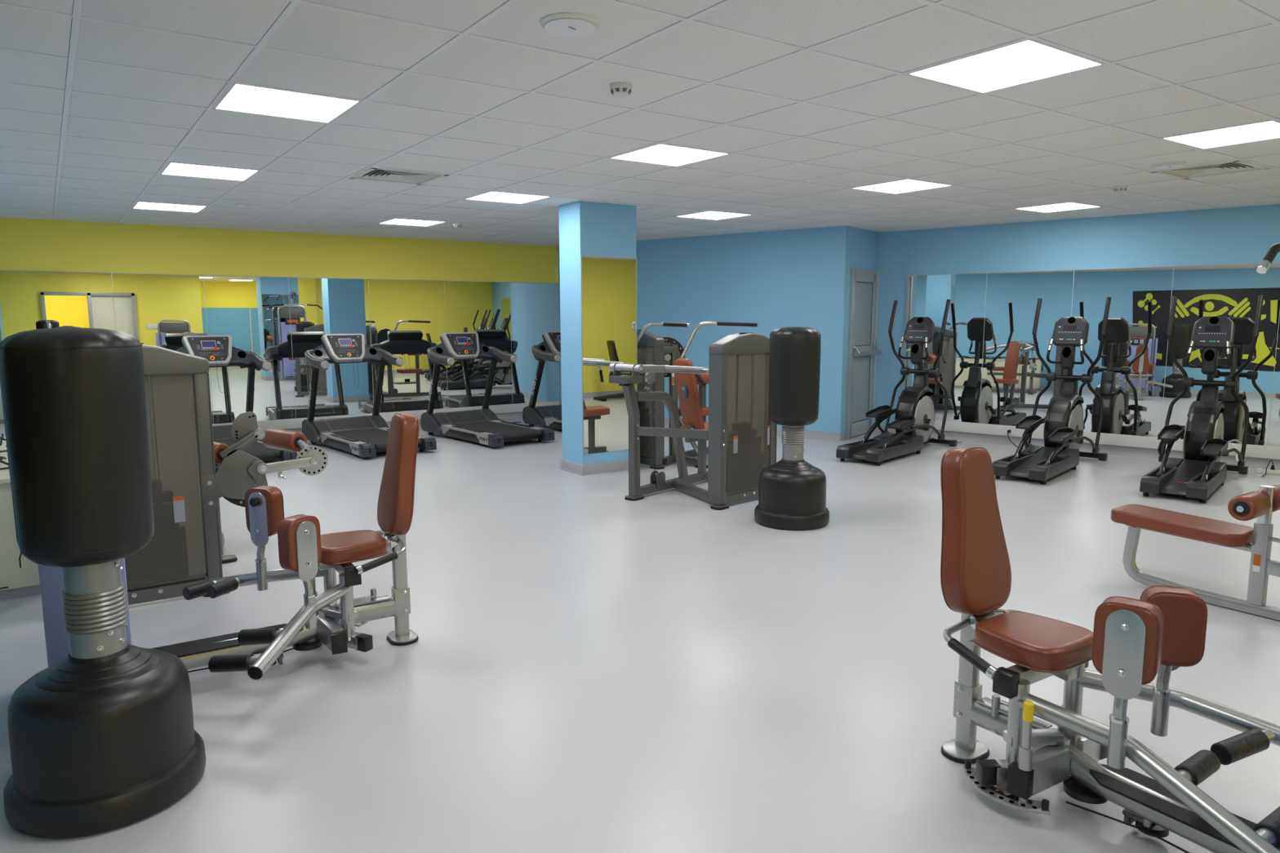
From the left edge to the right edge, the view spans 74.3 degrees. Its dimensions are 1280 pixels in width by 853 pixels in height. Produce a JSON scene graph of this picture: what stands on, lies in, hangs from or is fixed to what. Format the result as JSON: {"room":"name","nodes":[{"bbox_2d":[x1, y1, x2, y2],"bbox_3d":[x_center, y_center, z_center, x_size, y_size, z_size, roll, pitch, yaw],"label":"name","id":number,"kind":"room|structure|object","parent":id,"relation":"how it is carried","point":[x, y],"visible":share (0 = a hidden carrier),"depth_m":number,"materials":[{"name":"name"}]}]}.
{"room":"gym","nodes":[
{"label":"gym","id":0,"kind":"room"},
{"bbox_2d":[0,216,559,424],"bbox_3d":[-4.200,-1.303,10.853,7.420,2.810,0.120,-5,9,-35],"label":"wall","id":1,"kind":"structure","parent":0,"point":[25,244],"depth_m":10.32,"materials":[{"name":"yellow paint"}]},
{"bbox_2d":[0,270,559,436],"bbox_3d":[-4.155,-1.010,10.838,7.139,1.783,0.016,-5,9,-35],"label":"wall mirror","id":2,"kind":"object","parent":1,"relation":"attached to","point":[277,319],"visible":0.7,"depth_m":10.79,"materials":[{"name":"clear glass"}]},
{"bbox_2d":[212,400,559,431],"bbox_3d":[-4.159,-0.061,10.943,7.100,0.122,0.040,-5,9,-35],"label":"trim","id":3,"kind":"structure","parent":1,"relation":"attached to","point":[286,424],"depth_m":11.47,"materials":[{"name":"white plastic"}]},
{"bbox_2d":[282,411,522,432],"bbox_3d":[-4.157,0.049,10.964,7.170,0.100,0.030,-5,9,-35],"label":"baseboard","id":4,"kind":"structure","parent":1,"relation":"attached to","point":[510,415],"depth_m":12.47,"materials":[{"name":"grey plastic"}]},
{"bbox_2d":[558,200,637,475],"bbox_3d":[-0.404,-0.948,8.244,0.678,2.760,0.439,-5,9,-35],"label":"pillar","id":5,"kind":"structure","parent":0,"point":[597,260],"depth_m":8.07,"materials":[{"name":"blue paint"}]},
{"bbox_2d":[580,255,637,454],"bbox_3d":[-0.288,-0.683,8.115,0.630,1.866,0.010,-5,9,-35],"label":"mirror","id":6,"kind":"object","parent":5,"relation":"attached to","point":[608,283],"depth_m":8.08,"materials":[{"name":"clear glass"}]},
{"bbox_2d":[0,418,1279,852],"bbox_3d":[1.850,0.862,5.360,14.000,0.100,17.500,-5,9,-35],"label":"floor","id":7,"kind":"structure","parent":0,"point":[589,668],"depth_m":3.58,"materials":[{"name":"plastic"}]},
{"bbox_2d":[0,436,40,600],"bbox_3d":[-4.074,0.518,5.189,0.670,0.668,2.000,-5,9,-35],"label":"base cabinet","id":8,"kind":"object","parent":7,"relation":"on","point":[15,582],"visible":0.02,"depth_m":4.52,"materials":[{"name":"light grey painted wood"}]},
{"bbox_2d":[0,433,8,470],"bbox_3d":[-3.836,0.207,5.128,0.645,0.168,1.728,-5,9,-35],"label":"cable tangle","id":9,"kind":"object","parent":8,"relation":"on","point":[2,437],"visible":0.16,"depth_m":4.87,"materials":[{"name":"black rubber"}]},
{"bbox_2d":[0,327,205,839],"bbox_3d":[-1.697,0.436,2.612,0.546,1.472,0.546,-5,9,-35],"label":"bag","id":10,"kind":"object","parent":7,"relation":"on","point":[104,738],"visible":1,"depth_m":2.47,"materials":[{"name":"black leather"}]},
{"bbox_2d":[124,342,328,604],"bbox_3d":[-2.718,0.153,5.197,1.462,1.372,1.609,-5,9,-35],"label":"machine","id":11,"kind":"object","parent":7,"relation":"on","point":[184,549],"visible":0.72,"depth_m":4.52,"materials":[{"name":"grey metal"}]},
{"bbox_2d":[231,411,257,442],"bbox_3d":[-2.453,0.004,5.236,0.154,0.190,0.012,-5,9,-35],"label":"metal plate","id":12,"kind":"object","parent":11,"relation":"in","point":[246,423],"depth_m":5.23,"materials":[{"name":"grey metal"}]},
{"bbox_2d":[38,413,418,679],"bbox_3d":[-1.605,0.326,3.492,1.432,1.462,1.158,-5,9,-33],"label":"machine","id":13,"kind":"object","parent":7,"relation":"on","point":[305,554],"visible":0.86,"depth_m":3.67,"materials":[{"name":"silver metal"}]},
{"bbox_2d":[175,334,297,468],"bbox_3d":[-4.415,-0.306,9.012,1.013,1.309,1.774,-6,10,-40],"label":"treadmill","id":14,"kind":"object","parent":7,"relation":"on","point":[219,351],"visible":0.45,"depth_m":9.37,"materials":[{"name":"black rubber"}]},
{"bbox_2d":[175,346,252,368],"bbox_3d":[-4.797,-0.766,9.404,0.915,0.253,0.208,-6,10,-40],"label":"console shelf","id":15,"kind":"object","parent":14,"relation":"attached to","point":[242,358],"depth_m":9.40,"materials":[{"name":"grey plastic"}]},
{"bbox_2d":[212,424,232,439],"bbox_3d":[-4.829,0.081,9.555,0.820,0.164,0.460,-6,10,-40],"label":"hood","id":16,"kind":"object","parent":14,"relation":"attached to","point":[220,432],"depth_m":9.49,"materials":[{"name":"grey plastic"}]},
{"bbox_2d":[302,333,436,457],"bbox_3d":[-3.168,-0.408,9.770,1.013,1.309,1.774,-6,10,-40],"label":"treadmill","id":17,"kind":"object","parent":7,"relation":"on","point":[364,436],"visible":1,"depth_m":10.01,"materials":[{"name":"grey plastic"}]},
{"bbox_2d":[307,384,311,406],"bbox_3d":[-3.895,-0.361,9.956,0.002,0.288,0.140,-6,10,-40],"label":"print","id":18,"kind":"object","parent":17,"relation":"attached to","point":[309,404],"depth_m":9.95,"materials":[{"name":"white"}]},
{"bbox_2d":[319,418,333,432],"bbox_3d":[-3.785,-0.005,10.135,0.020,0.159,0.470,-6,10,-40],"label":"hood","id":19,"kind":"object","parent":17,"relation":"attached to","point":[329,427],"depth_m":10.05,"materials":[{"name":"grey plastic"}]},
{"bbox_2d":[310,344,382,364],"bbox_3d":[-3.550,-0.867,10.162,0.915,0.253,0.208,-6,10,-40],"label":"console shelf","id":20,"kind":"object","parent":17,"relation":"attached to","point":[330,353],"depth_m":10.07,"materials":[{"name":"grey plastic"}]},
{"bbox_2d":[311,415,386,435],"bbox_3d":[-3.582,-0.021,10.313,0.820,0.164,0.460,-6,10,-40],"label":"hood","id":21,"kind":"object","parent":17,"relation":"attached to","point":[320,426],"depth_m":10.19,"materials":[{"name":"grey plastic"}]},
{"bbox_2d":[362,415,377,428],"bbox_3d":[-3.373,-0.051,10.482,0.020,0.159,0.470,-6,10,-40],"label":"hood","id":22,"kind":"object","parent":17,"relation":"attached to","point":[371,420],"depth_m":10.39,"materials":[{"name":"grey plastic"}]},
{"bbox_2d":[420,332,554,447],"bbox_3d":[-1.919,-0.503,10.482,1.013,1.309,1.774,-6,10,-40],"label":"treadmill","id":23,"kind":"object","parent":7,"relation":"on","point":[482,426],"visible":1,"depth_m":10.69,"materials":[{"name":"grey plastic"}]},
{"bbox_2d":[428,379,432,400],"bbox_3d":[-2.646,-0.457,10.667,0.002,0.288,0.140,-6,10,-40],"label":"print","id":24,"kind":"object","parent":23,"relation":"attached to","point":[430,398],"depth_m":10.67,"materials":[{"name":"white"}]},
{"bbox_2d":[435,412,452,424],"bbox_3d":[-2.535,-0.101,10.846,0.020,0.159,0.470,-6,10,-40],"label":"hood","id":25,"kind":"object","parent":23,"relation":"attached to","point":[445,415],"depth_m":10.76,"materials":[{"name":"grey plastic"}]},
{"bbox_2d":[429,342,493,360],"bbox_3d":[-2.300,-0.963,10.873,0.915,0.253,0.208,-6,10,-40],"label":"console shelf","id":26,"kind":"object","parent":23,"relation":"attached to","point":[453,349],"depth_m":10.78,"materials":[{"name":"grey plastic"}]},
{"bbox_2d":[431,408,497,426],"bbox_3d":[-2.333,-0.117,11.024,0.820,0.164,0.460,-6,10,-40],"label":"hood","id":27,"kind":"object","parent":23,"relation":"attached to","point":[475,415],"depth_m":10.90,"materials":[{"name":"grey plastic"}]},
{"bbox_2d":[473,408,489,421],"bbox_3d":[-2.124,-0.147,11.193,0.020,0.159,0.470,-6,10,-40],"label":"hood","id":28,"kind":"object","parent":23,"relation":"attached to","point":[486,418],"depth_m":11.10,"materials":[{"name":"grey plastic"}]},
{"bbox_2d":[522,331,561,430],"bbox_3d":[-0.703,-0.601,11.206,1.013,1.309,1.774,-6,10,-40],"label":"treadmill","id":29,"kind":"object","parent":7,"relation":"on","point":[548,416],"visible":0.41,"depth_m":11.40,"materials":[{"name":"grey plastic"}]},
{"bbox_2d":[533,340,553,356],"bbox_3d":[-1.085,-1.060,11.598,0.915,0.253,0.208,-6,10,-40],"label":"console shelf","id":30,"kind":"object","parent":29,"relation":"attached to","point":[547,346],"depth_m":11.39,"materials":[{"name":"grey plastic"}]},
{"bbox_2d":[537,405,554,417],"bbox_3d":[-1.320,-0.198,11.571,0.020,0.159,0.470,-6,10,-40],"label":"hood","id":31,"kind":"object","parent":29,"relation":"attached to","point":[546,409],"depth_m":11.48,"materials":[{"name":"grey plastic"}]},
{"bbox_2d":[533,404,561,419],"bbox_3d":[-1.117,-0.214,11.749,0.820,0.164,0.460,-6,10,-40],"label":"hood","id":32,"kind":"object","parent":29,"relation":"attached to","point":[544,412],"depth_m":11.48,"materials":[{"name":"grey plastic"}]},
{"bbox_2d":[608,332,777,510],"bbox_3d":[0.472,-0.105,7.117,1.185,1.372,1.367,6,10,41],"label":"machine","id":33,"kind":"object","parent":7,"relation":"on","point":[740,433],"visible":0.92,"depth_m":6.87,"materials":[{"name":"grey metal"}]},
{"bbox_2d":[636,321,759,469],"bbox_3d":[0.546,-0.363,8.803,1.444,1.451,0.942,-5,9,-35],"label":"machine","id":34,"kind":"object","parent":7,"relation":"on","point":[652,348],"visible":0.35,"depth_m":8.52,"materials":[{"name":"grey metal"}]},
{"bbox_2d":[661,337,684,377],"bbox_3d":[0.261,-0.711,8.652,0.410,0.410,0.040,-2,8,-14],"label":"weight machine part","id":35,"kind":"object","parent":34,"relation":"in","point":[675,351],"depth_m":8.62,"materials":[{"name":"metal"}]},
{"bbox_2d":[754,326,829,530],"bbox_3d":[1.114,-0.005,6.126,0.546,1.427,0.546,0,7,0],"label":"bag","id":36,"kind":"object","parent":7,"relation":"on","point":[792,491],"visible":1,"depth_m":5.97,"materials":[{"name":"black leather"}]},
{"bbox_2d":[835,299,957,466],"bbox_3d":[2.831,-0.540,9.222,0.721,1.682,1.876,6,10,41],"label":"elliptical trainer","id":37,"kind":"object","parent":7,"relation":"on","point":[913,423],"visible":1,"depth_m":9.41,"materials":[{"name":"grey plastic"}]},
{"bbox_2d":[910,342,923,364],"bbox_3d":[3.119,-0.833,9.514,0.120,0.268,0.119,6,10,41],"label":"holder","id":38,"kind":"object","parent":37,"relation":"on","point":[917,348],"depth_m":9.47,"materials":[{"name":"black plastic"}]},
{"bbox_2d":[916,317,923,323],"bbox_3d":[3.155,-1.198,9.508,0.072,0.068,0.031,6,10,41],"label":"vent","id":39,"kind":"object","parent":37,"relation":"attached to","point":[919,320],"depth_m":9.51,"materials":[{"name":"black plastic"}]},
{"bbox_2d":[1007,429,1024,449],"bbox_3d":[4.277,0.175,9.508,0.155,0.178,0.802,2,8,14],"label":"cable","id":40,"kind":"object","parent":7,"relation":"on","point":[1009,430],"visible":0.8,"depth_m":9.84,"materials":[{"name":"black rubber"}]},
{"bbox_2d":[992,297,1111,484],"bbox_3d":[4.036,-0.416,8.243,0.721,1.682,1.876,6,10,41],"label":"elliptical trainer","id":41,"kind":"object","parent":7,"relation":"on","point":[1063,431],"visible":1,"depth_m":8.43,"materials":[{"name":"black"}]},
{"bbox_2d":[1060,345,1075,369],"bbox_3d":[4.324,-0.709,8.535,0.120,0.268,0.119,6,10,41],"label":"holder","id":42,"kind":"object","parent":41,"relation":"on","point":[1068,362],"depth_m":8.50,"materials":[{"name":"black plastic"}]},
{"bbox_2d":[1067,316,1075,323],"bbox_3d":[4.360,-1.074,8.530,0.072,0.068,0.031,6,10,41],"label":"vent","id":43,"kind":"object","parent":41,"relation":"attached to","point":[1070,319],"depth_m":8.53,"materials":[{"name":"black plastic"}]},
{"bbox_2d":[940,447,1279,852],"bbox_3d":[1.517,0.466,2.354,0.877,1.462,1.428,-5,9,-33],"label":"machine","id":44,"kind":"object","parent":7,"relation":"on","point":[1132,641],"visible":1,"depth_m":2.52,"materials":[{"name":"brown leather"}]},
{"bbox_2d":[1111,243,1279,621],"bbox_3d":[3.106,-0.112,4.081,1.260,2.154,1.089,2,8,18],"label":"machine","id":45,"kind":"object","parent":7,"relation":"on","point":[1260,504],"visible":0.97,"depth_m":4.26,"materials":[{"name":"brown leather"}]},
{"bbox_2d":[1139,294,1263,503],"bbox_3d":[4.956,-0.319,7.478,0.721,1.682,1.876,6,10,41],"label":"elliptical trainer","id":46,"kind":"object","parent":7,"relation":"on","point":[1200,472],"visible":1,"depth_m":7.67,"materials":[{"name":"black"}]},
{"bbox_2d":[1200,347,1218,374],"bbox_3d":[5.244,-0.612,7.769,0.120,0.268,0.119,6,10,41],"label":"holder","id":47,"kind":"object","parent":46,"relation":"on","point":[1209,366],"depth_m":7.73,"materials":[{"name":"black plastic"}]},
{"bbox_2d":[1209,316,1218,324],"bbox_3d":[5.280,-0.977,7.764,0.072,0.068,0.031,6,10,41],"label":"vent","id":48,"kind":"object","parent":46,"relation":"attached to","point":[1213,320],"depth_m":7.76,"materials":[{"name":"black plastic"}]},
{"bbox_2d":[1228,443,1250,470],"bbox_3d":[5.770,0.291,8.348,0.457,0.249,0.205,6,10,39],"label":"lead","id":49,"kind":"object","parent":7,"relation":"on","point":[1233,444],"visible":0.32,"depth_m":8.30,"materials":[{"name":"white plastic"}]},
{"bbox_2d":[1256,468,1279,475],"bbox_3d":[6.025,0.434,8.012,0.280,0.044,0.055,6,10,41],"label":"power strip","id":50,"kind":"object","parent":7,"relation":"on","point":[1275,472],"visible":1,"depth_m":8.02,"materials":[{"name":"white plastic"}]},
{"bbox_2d":[1262,460,1275,476],"bbox_3d":[5.916,0.396,7.970,0.261,0.129,0.060,-5,9,-35],"label":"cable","id":51,"kind":"object","parent":7,"relation":"on","point":[1273,468],"visible":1,"depth_m":8.02,"materials":[{"name":"black rubber"}]},
{"bbox_2d":[0,0,1279,246],"bbox_3d":[1.958,-1.798,4.849,14.000,0.193,18.000,-5,9,-35],"label":"ceiling","id":52,"kind":"structure","parent":0,"point":[811,102],"depth_m":4.34,"materials":[{"name":"tile"}]},
{"bbox_2d":[132,201,206,212],"bbox_3d":[-4.529,-2.115,8.127,0.590,0.012,0.590,-5,9,-35],"label":"recessed light","id":53,"kind":"object","parent":52,"relation":"in","point":[140,205],"visible":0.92,"depth_m":8.12,"materials":[{"name":"white plastic"}]},
{"bbox_2d":[159,162,259,181],"bbox_3d":[-3.151,-1.866,6.178,0.590,0.012,0.590,-5,9,-35],"label":"recessed light","id":54,"kind":"object","parent":52,"relation":"in","point":[172,168],"visible":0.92,"depth_m":6.17,"materials":[{"name":"white plastic"}]},
{"bbox_2d":[234,202,260,207],"bbox_3d":[-3.698,-2.083,7.955,0.220,0.024,0.220,5,9,35],"label":"ceiling speaker","id":55,"kind":"object","parent":52,"relation":"attached to","point":[240,204],"visible":1,"depth_m":7.90,"materials":[{"name":"white plastic"}]},
{"bbox_2d":[236,204,257,207],"bbox_3d":[-3.698,-2.075,7.956,0.188,0.002,0.188,5,9,35],"label":"grille","id":56,"kind":"object","parent":55,"relation":"attached to","point":[241,206],"depth_m":7.93,"materials":[{"name":"white metal"}]},
{"bbox_2d":[213,82,360,123],"bbox_3d":[-1.773,-1.617,4.229,0.590,0.012,0.590,-5,9,-35],"label":"recessed light","id":57,"kind":"object","parent":52,"relation":"in","point":[241,98],"visible":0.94,"depth_m":4.22,"materials":[{"name":"white plastic"}]},
{"bbox_2d":[348,167,449,185],"bbox_3d":[-1.824,-1.913,6.371,0.581,0.058,0.581,-5,9,-35],"label":"ceiling vent","id":58,"kind":"object","parent":52,"relation":"in","point":[377,174],"visible":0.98,"depth_m":6.42,"materials":[{"name":"white metal"}]},
{"bbox_2d":[378,218,444,226],"bbox_3d":[-2.565,-2.298,9.493,0.590,0.012,0.590,-5,9,-35],"label":"recessed light","id":59,"kind":"object","parent":52,"relation":"in","point":[395,221],"visible":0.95,"depth_m":9.50,"materials":[{"name":"white plastic"}]},
{"bbox_2d":[453,222,462,227],"bbox_3d":[-2.082,-2.292,9.626,0.112,0.049,0.112,3,8,20],"label":"smoke detector","id":60,"kind":"object","parent":52,"relation":"attached to","point":[455,224],"visible":1,"depth_m":9.59,"materials":[{"name":"white plastic"}]},
{"bbox_2d":[465,191,550,204],"bbox_3d":[-1.186,-2.048,7.544,0.590,0.012,0.590,-5,9,-35],"label":"recessed light","id":61,"kind":"object","parent":52,"relation":"in","point":[499,197],"visible":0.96,"depth_m":7.56,"materials":[{"name":"white plastic"}]},
{"bbox_2d":[539,12,599,36],"bbox_3d":[-0.255,-1.458,3.069,0.220,0.024,0.220,5,9,35],"label":"ceiling speaker","id":62,"kind":"object","parent":52,"relation":"attached to","point":[561,24],"visible":1,"depth_m":3.03,"materials":[{"name":"white plastic"}]},
{"bbox_2d":[544,18,595,36],"bbox_3d":[-0.254,-1.450,3.071,0.188,0.002,0.188,5,9,35],"label":"grille","id":63,"kind":"object","parent":62,"relation":"attached to","point":[561,27],"depth_m":3.05,"materials":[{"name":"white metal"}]},
{"bbox_2d":[608,81,632,96],"bbox_3d":[-0.088,-1.552,3.889,0.112,0.049,0.112,3,8,20],"label":"smoke detector","id":64,"kind":"object","parent":52,"relation":"attached to","point":[616,88],"visible":1,"depth_m":3.85,"materials":[{"name":"white plastic"}]},
{"bbox_2d":[609,143,730,166],"bbox_3d":[0.192,-1.799,5.595,0.590,0.012,0.590,-5,9,-35],"label":"recessed light","id":65,"kind":"object","parent":52,"relation":"in","point":[659,153],"visible":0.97,"depth_m":5.59,"materials":[{"name":"white plastic"}]},
{"bbox_2d":[675,210,751,220],"bbox_3d":[0.778,-2.231,8.911,0.590,0.012,0.590,-5,9,-35],"label":"recessed light","id":66,"kind":"object","parent":52,"relation":"in","point":[716,215],"visible":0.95,"depth_m":8.95,"materials":[{"name":"white plastic"}]},
{"bbox_2d":[852,178,951,194],"bbox_3d":[2.157,-1.981,6.962,0.590,0.012,0.590,-5,9,-35],"label":"recessed light","id":67,"kind":"object","parent":52,"relation":"in","point":[904,185],"visible":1,"depth_m":6.96,"materials":[{"name":"white plastic"}]},
{"bbox_2d":[905,38,1106,93],"bbox_3d":[1.571,-1.550,3.647,0.590,0.012,0.590,-5,9,-35],"label":"recessed light","id":68,"kind":"object","parent":52,"relation":"in","point":[1031,60],"visible":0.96,"depth_m":3.63,"materials":[{"name":"white plastic"}]},
{"bbox_2d":[1016,202,1100,213],"bbox_3d":[4.121,-2.164,8.328,0.590,0.012,0.590,-5,9,-35],"label":"recessed light","id":69,"kind":"object","parent":52,"relation":"in","point":[1068,206],"visible":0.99,"depth_m":8.35,"materials":[{"name":"white plastic"}]},
{"bbox_2d":[1112,184,1127,191],"bbox_3d":[3.958,-1.961,6.958,0.112,0.049,0.112,3,8,20],"label":"smoke detector","id":70,"kind":"object","parent":52,"relation":"attached to","point":[1122,188],"visible":1,"depth_m":6.92,"materials":[{"name":"white plastic"}]},
{"bbox_2d":[1150,160,1186,168],"bbox_3d":[3.732,-1.844,5.963,0.220,0.024,0.220,5,9,35],"label":"ceiling speaker","id":71,"kind":"object","parent":52,"relation":"attached to","point":[1166,165],"visible":1,"depth_m":5.91,"materials":[{"name":"white plastic"}]},
{"bbox_2d":[1152,164,1183,168],"bbox_3d":[3.732,-1.835,5.964,0.188,0.002,0.188,5,9,35],"label":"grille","id":72,"kind":"object","parent":71,"relation":"attached to","point":[1154,166],"depth_m":5.94,"materials":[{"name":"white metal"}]},
{"bbox_2d":[1148,160,1271,179],"bbox_3d":[4.173,-1.903,6.181,0.581,0.058,0.581,-5,9,-35],"label":"ceiling vent","id":73,"kind":"object","parent":52,"relation":"in","point":[1236,166],"visible":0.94,"depth_m":6.21,"materials":[{"name":"white metal"}]},
{"bbox_2d":[1160,120,1279,149],"bbox_3d":[3.535,-1.732,5.013,0.590,0.012,0.590,-5,9,-35],"label":"recessed light","id":74,"kind":"object","parent":52,"relation":"in","point":[1268,130],"visible":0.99,"depth_m":5.03,"materials":[{"name":"white plastic"}]},
{"bbox_2d":[557,225,850,432],"bbox_3d":[0.630,-1.399,11.496,4.611,2.810,0.120,6,9,37],"label":"wall","id":75,"kind":"structure","parent":0,"point":[773,280],"depth_m":10.81,"materials":[{"name":"blue paint"}]},
{"bbox_2d":[664,417,839,441],"bbox_3d":[0.588,-0.047,11.612,4.611,0.100,0.030,6,9,37],"label":"baseboard","id":76,"kind":"structure","parent":75,"relation":"attached to","point":[829,436],"depth_m":10.39,"materials":[{"name":"grey plastic"}]},
{"bbox_2d":[831,225,877,437],"bbox_3d":[2.671,-1.273,10.491,0.120,2.810,1.002,5,9,36],"label":"wall","id":77,"kind":"structure","parent":0,"point":[863,242],"depth_m":10.16,"materials":[{"name":"blue paint"}]},
{"bbox_2d":[840,431,845,441],"bbox_3d":[2.476,0.122,10.273,0.030,0.100,0.130,5,9,36],"label":"baseboard","id":78,"kind":"structure","parent":77,"relation":"attached to","point":[842,437],"depth_m":10.26,"materials":[{"name":"grey plastic"}]},
{"bbox_2d":[845,267,880,439],"bbox_3d":[2.815,-0.907,10.530,0.147,2.072,0.824,5,9,36],"label":"door","id":79,"kind":"structure","parent":77,"relation":"in","point":[864,283],"depth_m":10.52,"materials":[{"name":"grey metal"}]},
{"bbox_2d":[873,231,902,425],"bbox_3d":[3.180,-1.317,10.822,0.313,2.810,0.120,5,9,32],"label":"wall","id":80,"kind":"structure","parent":0,"point":[889,247],"depth_m":10.75,"materials":[{"name":"blue paint"}]},
{"bbox_2d":[873,425,894,433],"bbox_3d":[3.143,0.034,10.934,0.313,0.100,0.030,5,9,32],"label":"baseboard","id":81,"kind":"structure","parent":80,"relation":"attached to","point":[877,429],"depth_m":10.94,"materials":[{"name":"grey plastic"}]},
{"bbox_2d":[896,204,1279,406],"bbox_3d":[5.977,-1.016,8.445,7.039,2.810,0.120,6,10,41],"label":"wall","id":82,"kind":"structure","parent":0,"point":[1240,234],"depth_m":9.15,"materials":[{"name":"blue paint"}]},
{"bbox_2d":[1004,426,1013,435],"bbox_3d":[4.329,0.056,9.892,0.090,0.090,0.012,6,10,41],"label":"wall socket","id":83,"kind":"object","parent":82,"relation":"attached to","point":[1011,429],"visible":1,"depth_m":9.88,"materials":[{"name":"white plastic"}]},
{"bbox_2d":[894,428,1279,469],"bbox_3d":[5.893,0.331,8.597,6.936,0.100,0.030,6,10,41],"label":"baseboard","id":84,"kind":"structure","parent":82,"relation":"attached to","point":[1255,462],"depth_m":9.23,"materials":[{"name":"grey plastic"}]},
{"bbox_2d":[902,262,1279,446],"bbox_3d":[5.417,-0.778,8.865,5.507,1.783,0.026,6,9,41],"label":"wall mirror","id":85,"kind":"object","parent":82,"relation":"attached to","point":[991,371],"visible":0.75,"depth_m":9.16,"materials":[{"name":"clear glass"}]},
{"bbox_2d":[933,419,1279,459],"bbox_3d":[5.418,0.169,8.984,5.504,0.122,0.040,6,10,41],"label":"trim","id":86,"kind":"structure","parent":82,"relation":"attached to","point":[1144,442],"depth_m":9.19,"materials":[{"name":"white plastic"}]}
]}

